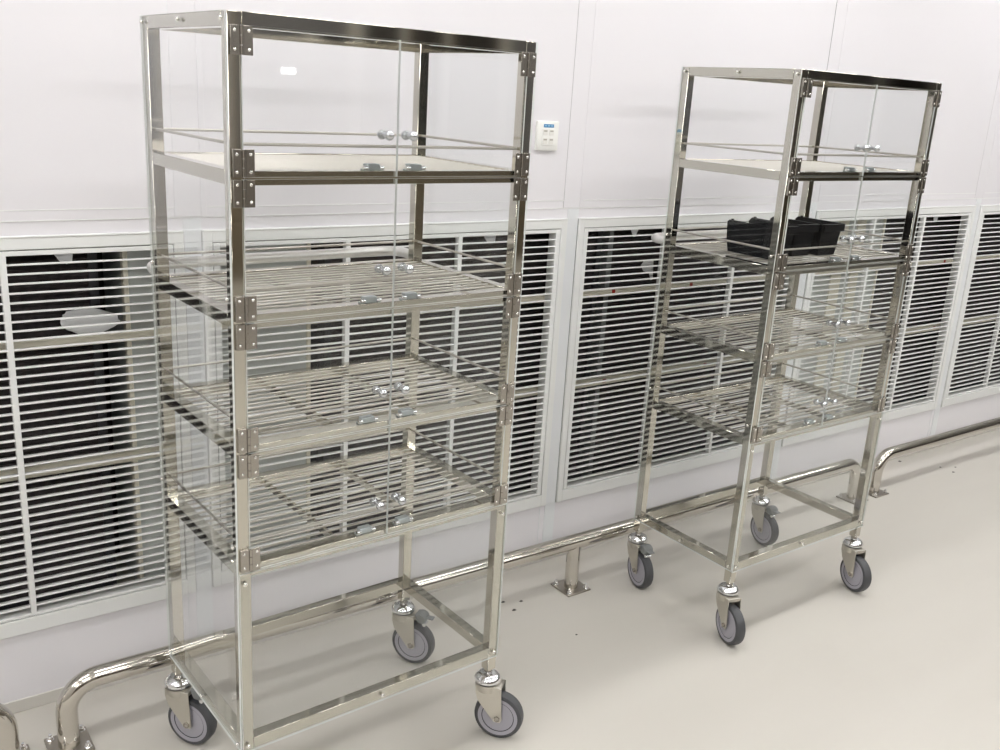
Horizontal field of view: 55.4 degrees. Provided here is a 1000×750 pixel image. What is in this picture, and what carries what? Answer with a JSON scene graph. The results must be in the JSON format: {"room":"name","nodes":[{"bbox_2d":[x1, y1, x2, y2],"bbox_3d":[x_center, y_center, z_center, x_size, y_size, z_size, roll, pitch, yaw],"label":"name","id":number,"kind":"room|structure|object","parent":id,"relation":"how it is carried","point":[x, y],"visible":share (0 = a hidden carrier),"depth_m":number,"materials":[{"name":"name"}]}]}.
{"room":"clean room","nodes":[
{"label":"clean room","id":0,"kind":"room"},
{"bbox_2d":[0,0,999,703],"bbox_3d":[2.351,-1.029,4.602,16.200,2.750,0.321,-8,20,-34],"label":"wall","id":1,"kind":"structure","parent":0,"point":[73,146],"depth_m":2.78,"materials":[{"name":"white paint"}]},
{"bbox_2d":[0,253,116,610],"bbox_3d":[-1.443,0.164,2.148,1.050,0.980,0.046,-8,20,-34],"label":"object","id":2,"kind":"object","parent":1,"relation":"attached to","point":[78,256],"visible":0.5,"depth_m":2.37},
{"bbox_2d":[0,231,195,639],"bbox_3d":[-1.274,0.182,2.130,1.153,0.978,0.040,-8,20,-34],"label":"air vent","id":3,"kind":"object","parent":1,"relation":"in","point":[34,616],"visible":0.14,"depth_m":2.31,"materials":[{"name":"white metal"}]},
{"bbox_2d":[54,254,72,261],"bbox_3d":[-1.013,-0.275,2.202,0.052,0.039,0.001,-8,20,-34],"label":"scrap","id":4,"kind":"object","parent":3,"relation":"attached to","point":[61,257],"visible":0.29,"depth_m":2.21,"materials":[{"name":"white"}]},
{"bbox_2d":[166,0,213,638],"bbox_3d":[-0.746,-0.547,2.270,0.080,2.714,0.022,-8,20,-34],"label":"trim","id":5,"kind":"structure","parent":1,"relation":"attached to","point":[185,66],"depth_m":2.30,"materials":[{"name":"white metal"}]},
{"bbox_2d":[102,244,310,578],"bbox_3d":[-0.802,0.054,2.648,0.492,0.983,0.229,-8,20,-34],"label":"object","id":6,"kind":"structure","parent":1,"relation":"attached to","point":[125,254],"depth_m":2.53,"materials":[{"name":"grey metal"}]},
{"bbox_2d":[204,314,228,380],"bbox_3d":[-0.733,-0.077,2.444,0.060,0.175,0.040,-8,20,-34],"label":"air vent","id":7,"kind":"object","parent":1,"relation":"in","point":[213,328],"depth_m":2.43,"materials":[{"name":"white metal"}]},
{"bbox_2d":[208,438,230,482],"bbox_3d":[-0.751,0.216,2.530,0.059,0.125,0.040,-8,20,-34],"label":"air vent","id":8,"kind":"object","parent":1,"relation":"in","point":[216,454],"depth_m":2.52,"materials":[{"name":"white metal"}]},
{"bbox_2d":[245,223,408,247],"bbox_3d":[-0.460,-0.371,2.547,0.472,0.060,0.040,-8,20,-34],"label":"air vent","id":9,"kind":"object","parent":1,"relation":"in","point":[376,232],"depth_m":2.52,"materials":[{"name":"white metal"}]},
{"bbox_2d":[247,313,406,369],"bbox_3d":[-0.476,-0.096,2.628,0.474,0.127,0.040,-8,20,-34],"label":"air vent","id":10,"kind":"object","parent":1,"relation":"in","point":[345,326],"depth_m":2.63,"materials":[{"name":"white metal"}]},
{"bbox_2d":[259,432,402,472],"bbox_3d":[-0.483,0.209,2.727,0.445,0.053,0.040,-8,20,-34],"label":"air vent","id":11,"kind":"object","parent":1,"relation":"in","point":[344,450],"depth_m":2.72,"materials":[{"name":"white metal"}]},
{"bbox_2d":[272,471,399,535],"bbox_3d":[-0.479,0.368,2.785,0.406,0.203,0.040,-8,20,-34],"label":"air vent","id":12,"kind":"object","parent":1,"relation":"in","point":[339,479],"depth_m":2.77,"materials":[{"name":"grey metal"}]},
{"bbox_2d":[415,410,496,482],"bbox_3d":[-0.149,0.238,2.986,0.296,0.237,0.040,-8,20,-34],"label":"air vent","id":13,"kind":"object","parent":1,"relation":"in","point":[450,425],"depth_m":2.98,"materials":[{"name":"white metal"}]},
{"bbox_2d":[317,231,602,536],"bbox_3d":[-0.107,-0.028,3.075,1.025,0.980,0.046,-8,20,-34],"label":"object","id":14,"kind":"object","parent":1,"relation":"attached to","point":[594,233],"visible":0.37,"depth_m":3.04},
{"bbox_2d":[418,304,502,380],"bbox_3d":[-0.129,-0.094,2.887,0.296,0.242,0.040,-8,20,-34],"label":"air vent","id":15,"kind":"object","parent":1,"relation":"in","point":[455,315],"depth_m":2.87,"materials":[{"name":"white metal"}]},
{"bbox_2d":[423,220,508,270],"bbox_3d":[-0.111,-0.382,2.802,0.295,0.143,0.040,-8,20,-34],"label":"air vent","id":16,"kind":"object","parent":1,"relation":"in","point":[458,230],"depth_m":2.78,"materials":[{"name":"white metal"}]},
{"bbox_2d":[484,236,495,243],"bbox_3d":[-0.034,-0.416,2.881,0.057,0.039,0.001,-8,20,-34],"label":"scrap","id":17,"kind":"object","parent":16,"relation":"attached to","point":[488,238],"visible":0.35,"depth_m":2.89,"materials":[{"name":"white"}]},
{"bbox_2d":[0,314,996,482],"bbox_3d":[0.630,-0.020,3.520,6.030,0.028,0.029,-8,20,-34],"label":"rail","id":18,"kind":"object","parent":1,"relation":"attached to","point":[156,448],"visible":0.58,"depth_m":2.77,"materials":[{"name":"white metal"}]},
{"bbox_2d":[0,255,999,352],"bbox_3d":[0.649,-0.323,3.431,6.030,0.028,0.029,-8,20,-34],"label":"rail","id":19,"kind":"object","parent":1,"relation":"attached to","point":[69,340],"visible":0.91,"depth_m":3.02,"materials":[{"name":"grey metal"}]},
{"bbox_2d":[60,308,119,333],"bbox_3d":[-0.981,-0.130,2.285,0.136,0.073,0.024,-8,20,-34],"label":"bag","id":20,"kind":"object","parent":19,"relation":"on","point":[90,311],"visible":0.71,"depth_m":2.27,"materials":[{"name":"white plastic"}]},
{"bbox_2d":[3,428,999,713],"bbox_3d":[2.364,0.313,4.862,16.200,0.035,0.005,-8,20,-34],"label":"baseboard","id":21,"kind":"structure","parent":1,"relation":"attached to","point":[37,700],"depth_m":2.82,"materials":[{"name":"grey"}]},
{"bbox_2d":[505,218,567,514],"bbox_3d":[0.103,-0.018,3.086,0.170,0.977,0.040,-8,20,-34],"label":"air vent","id":22,"kind":"object","parent":1,"relation":"in","point":[534,496],"depth_m":3.09,"materials":[{"name":"white metal"}]},
{"bbox_2d":[534,121,558,150],"bbox_3d":[0.141,-0.716,2.853,0.083,0.086,0.012,-8,20,-34],"label":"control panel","id":23,"kind":"object","parent":1,"relation":"attached to","point":[546,133],"visible":1,"depth_m":2.85,"materials":[{"name":"white plastic"}]},
{"bbox_2d":[537,0,599,543],"bbox_3d":[0.233,-0.688,2.949,0.080,2.714,0.022,-8,20,-34],"label":"trim","id":24,"kind":"structure","parent":1,"relation":"attached to","point":[588,10],"depth_m":2.97,"materials":[{"name":"white metal"}]},
{"bbox_2d":[555,215,666,501],"bbox_3d":[0.367,-0.056,3.269,0.391,0.976,0.040,-8,20,-34],"label":"air vent","id":25,"kind":"object","parent":1,"relation":"in","point":[584,485],"depth_m":3.25,"materials":[{"name":"white metal"}]},
{"bbox_2d":[581,226,764,475],"bbox_3d":[0.701,-0.145,3.635,0.895,0.980,0.046,-8,20,-34],"label":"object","id":26,"kind":"object","parent":1,"relation":"attached to","point":[640,231],"visible":0.3,"depth_m":3.52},
{"bbox_2d":[650,410,741,478],"bbox_3d":[0.755,0.223,3.653,0.501,0.270,0.040,-8,20,-34],"label":"air vent","id":27,"kind":"object","parent":1,"relation":"in","point":[680,462],"depth_m":3.63,"materials":[{"name":"white metal"}]},
{"bbox_2d":[659,335,752,394],"bbox_3d":[0.773,-0.067,3.567,0.501,0.224,0.040,-8,20,-34],"label":"air vent","id":28,"kind":"object","parent":1,"relation":"in","point":[719,361],"depth_m":3.54,"materials":[{"name":"white metal"}]},
{"bbox_2d":[667,257,764,319],"bbox_3d":[0.789,-0.332,3.488,0.501,0.228,0.040,-8,20,-34],"label":"air vent","id":29,"kind":"object","parent":1,"relation":"in","point":[730,275],"depth_m":3.49,"materials":[{"name":"white metal"}]},
{"bbox_2d":[641,261,653,279],"bbox_3d":[0.508,-0.362,3.292,0.063,0.074,0.001,-8,20,-34],"label":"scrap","id":30,"kind":"object","parent":29,"relation":"attached to","point":[645,263],"visible":0.74,"depth_m":3.29,"materials":[{"name":"white"}]},
{"bbox_2d":[678,212,774,227],"bbox_3d":[0.803,-0.561,3.421,0.501,0.044,0.040,-8,20,-34],"label":"air vent","id":31,"kind":"object","parent":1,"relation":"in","point":[691,220],"depth_m":3.37,"materials":[{"name":"white metal"}]},
{"bbox_2d":[631,230,637,236],"bbox_3d":[0.455,-0.486,3.221,0.048,0.037,0.001,-8,20,-34],"label":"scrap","id":32,"kind":"object","parent":31,"relation":"attached to","point":[634,232],"visible":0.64,"depth_m":3.22,"materials":[{"name":"white"}]},
{"bbox_2d":[770,0,850,478],"bbox_3d":[1.212,-0.829,3.629,0.080,2.714,0.022,-8,20,-34],"label":"trim","id":33,"kind":"structure","parent":1,"relation":"attached to","point":[842,6],"depth_m":3.59,"materials":[{"name":"white metal"}]},
{"bbox_2d":[760,219,886,428],"bbox_3d":[1.340,-0.255,4.136,0.560,0.983,0.229,-8,20,-34],"label":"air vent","id":34,"kind":"structure","parent":1,"relation":"attached to","point":[851,222],"depth_m":4.07,"materials":[{"name":"grey metal"}]},
{"bbox_2d":[781,417,869,446],"bbox_3d":[1.405,0.240,4.141,0.609,0.038,0.040,-8,20,-34],"label":"air vent","id":35,"kind":"object","parent":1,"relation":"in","point":[863,422],"depth_m":4.12,"materials":[{"name":"white metal"}]},
{"bbox_2d":[791,344,882,402],"bbox_3d":[1.418,0.021,4.077,0.610,0.270,0.040,-8,20,-34],"label":"air vent","id":36,"kind":"object","parent":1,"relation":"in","point":[797,362],"depth_m":4.10,"materials":[{"name":"white metal"}]},
{"bbox_2d":[802,267,896,330],"bbox_3d":[1.438,-0.303,3.981,0.610,0.288,0.040,-8,20,-34],"label":"air vent","id":37,"kind":"object","parent":1,"relation":"in","point":[809,285],"depth_m":3.99,"materials":[{"name":"white metal"}]},
{"bbox_2d":[816,208,906,253],"bbox_3d":[1.455,-0.583,3.897,0.609,0.195,0.040,-8,20,-34],"label":"air vent","id":38,"kind":"object","parent":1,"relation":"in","point":[880,213],"depth_m":3.91,"materials":[{"name":"white metal"}]},
{"bbox_2d":[856,216,960,405],"bbox_3d":[1.951,-0.325,4.503,0.770,0.980,0.046,-8,20,-34],"label":"filter","id":39,"kind":"object","parent":1,"relation":"attached to","point":[945,217],"visible":0.15,"depth_m":4.49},
{"bbox_2d":[880,205,975,421],"bbox_3d":[1.942,-0.283,4.362,0.459,0.976,0.040,-8,20,-34],"label":"air vent","id":40,"kind":"object","parent":1,"relation":"in","point":[929,401],"depth_m":4.38,"materials":[{"name":"white metal"}]},
{"bbox_2d":[927,72,999,436],"bbox_3d":[2.191,-0.971,4.309,0.080,2.714,0.022,-8,20,-34],"label":"trim","id":41,"kind":"structure","parent":1,"relation":"attached to","point":[995,114],"depth_m":4.36,"materials":[{"name":"white metal"}]},
{"bbox_2d":[941,205,999,406],"bbox_3d":[2.641,-0.382,4.848,1.153,0.978,0.040,-8,20,-34],"label":"air vent","id":42,"kind":"object","parent":1,"relation":"in","point":[986,388],"visible":0.92,"depth_m":4.64,"materials":[{"name":"white metal"}]},
{"bbox_2d":[949,214,999,390],"bbox_3d":[2.657,-0.427,4.993,0.900,0.980,0.046,-8,20,-34],"label":"filter","id":43,"kind":"object","parent":1,"relation":"attached to","point":[991,215],"visible":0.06,"depth_m":4.86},
{"bbox_2d":[14,429,999,749],"bbox_3d":[4.144,1.172,2.476,16.200,0.051,6.200,-8,20,-34],"label":"floor","id":44,"kind":"structure","parent":0,"point":[910,660],"depth_m":2.81,"materials":[{"name":"plastic"}]},
{"bbox_2d":[0,703,29,749],"bbox_3d":[-2.384,0.991,1.311,3.168,0.192,0.095,-8,20,-34],"label":"guard rail","id":45,"kind":"object","parent":44,"relation":"on","point":[9,732],"visible":1,"depth_m":2.17,"materials":[{"name":"grey metal"}]},
{"bbox_2d":[139,10,537,749],"bbox_3d":[-0.354,0.098,2.159,0.738,1.660,0.584,-9,21,-37],"label":"cart","id":46,"kind":"object","parent":44,"relation":"on","point":[196,706],"visible":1,"depth_m":2.05,"materials":[{"name":"silver metal"}]},
{"bbox_2d":[168,444,496,575],"bbox_3d":[-0.373,0.288,2.197,0.659,0.025,0.417,-9,21,-37],"label":"shelf","id":47,"kind":"object","parent":46,"relation":"attached to","point":[409,522],"depth_m":2.15,"materials":[{"name":"silver metal"}]},
{"bbox_2d":[163,354,503,455],"bbox_3d":[-0.358,0.051,2.127,0.659,0.025,0.417,-9,21,-37],"label":"shelf","id":48,"kind":"object","parent":46,"relation":"attached to","point":[490,399],"depth_m":2.07,"materials":[{"name":"silver metal"}]},
{"bbox_2d":[158,258,510,327],"bbox_3d":[-0.344,-0.188,2.056,0.659,0.025,0.417,-9,21,-37],"label":"shelf","id":49,"kind":"object","parent":46,"relation":"attached to","point":[176,285],"depth_m":1.98,"materials":[{"name":"silver metal"}]},
{"bbox_2d":[152,151,517,185],"bbox_3d":[-0.329,-0.433,1.984,0.659,0.025,0.417,-9,21,-37],"label":"shelf","id":50,"kind":"object","parent":46,"relation":"attached to","point":[269,168],"depth_m":1.86,"materials":[{"name":"silver metal"}]},
{"bbox_2d":[44,459,867,749],"bbox_3d":[0.234,0.613,3.129,3.183,0.192,0.095,-8,20,-34],"label":"guard rail","id":51,"kind":"object","parent":44,"relation":"on","point":[71,735],"visible":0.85,"depth_m":2.81,"materials":[{"name":"grey metal"}]},
{"bbox_2d":[627,67,942,644],"bbox_3d":[0.865,-0.084,3.025,0.709,1.660,0.592,-9,20,-35],"label":"cart","id":52,"kind":"object","parent":44,"relation":"on","point":[855,572],"visible":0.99,"depth_m":2.91,"materials":[{"name":"silver metal"}]},
{"bbox_2d":[726,218,798,258],"bbox_3d":[0.762,-0.400,2.786,0.107,0.098,0.179,-9,20,-35],"label":"bin","id":53,"kind":"object","parent":52,"relation":"on","point":[757,232],"visible":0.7,"depth_m":2.76,"materials":[{"name":"black plastic"}]},
{"bbox_2d":[653,375,877,445],"bbox_3d":[0.859,0.102,3.079,0.659,0.025,0.417,-9,20,-35],"label":"shelf","id":54,"kind":"object","parent":52,"relation":"attached to","point":[660,403],"depth_m":3.03,"materials":[{"name":"silver metal"}]},
{"bbox_2d":[661,307,890,362],"bbox_3d":[0.874,-0.135,3.009,0.659,0.025,0.417,-9,20,-35],"label":"shelf","id":55,"kind":"object","parent":52,"relation":"attached to","point":[677,329],"depth_m":2.94,"materials":[{"name":"silver metal"}]},
{"bbox_2d":[751,217,819,255],"bbox_3d":[0.851,-0.420,2.873,0.107,0.098,0.179,-9,20,-35],"label":"bin","id":56,"kind":"object","parent":52,"relation":"on","point":[806,231],"visible":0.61,"depth_m":2.82,"materials":[{"name":"black plastic"}]},
{"bbox_2d":[670,240,904,274],"bbox_3d":[0.888,-0.374,2.939,0.659,0.025,0.417,-9,20,-35],"label":"shelf","id":57,"kind":"object","parent":52,"relation":"attached to","point":[695,250],"depth_m":2.80,"materials":[{"name":"silver metal"}]},
{"bbox_2d":[679,158,919,180],"bbox_3d":[0.903,-0.618,2.866,0.659,0.025,0.417,-9,20,-35],"label":"shelf","id":58,"kind":"object","parent":52,"relation":"attached to","point":[810,169],"depth_m":2.73,"materials":[{"name":"silver metal"}]},
{"bbox_2d":[792,215,844,254],"bbox_3d":[0.945,-0.429,2.924,0.107,0.098,0.179,-9,20,-35],"label":"bin","id":59,"kind":"object","parent":52,"relation":"on","point":[828,234],"visible":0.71,"depth_m":2.86,"materials":[{"name":"black plastic"}]},
{"bbox_2d":[868,417,999,497],"bbox_3d":[2.868,0.233,4.957,3.167,0.192,0.095,-8,20,-34],"label":"guard rail","id":60,"kind":"object","parent":44,"relation":"on","point":[885,455],"visible":0.82,"depth_m":4.20,"materials":[{"name":"grey metal"}]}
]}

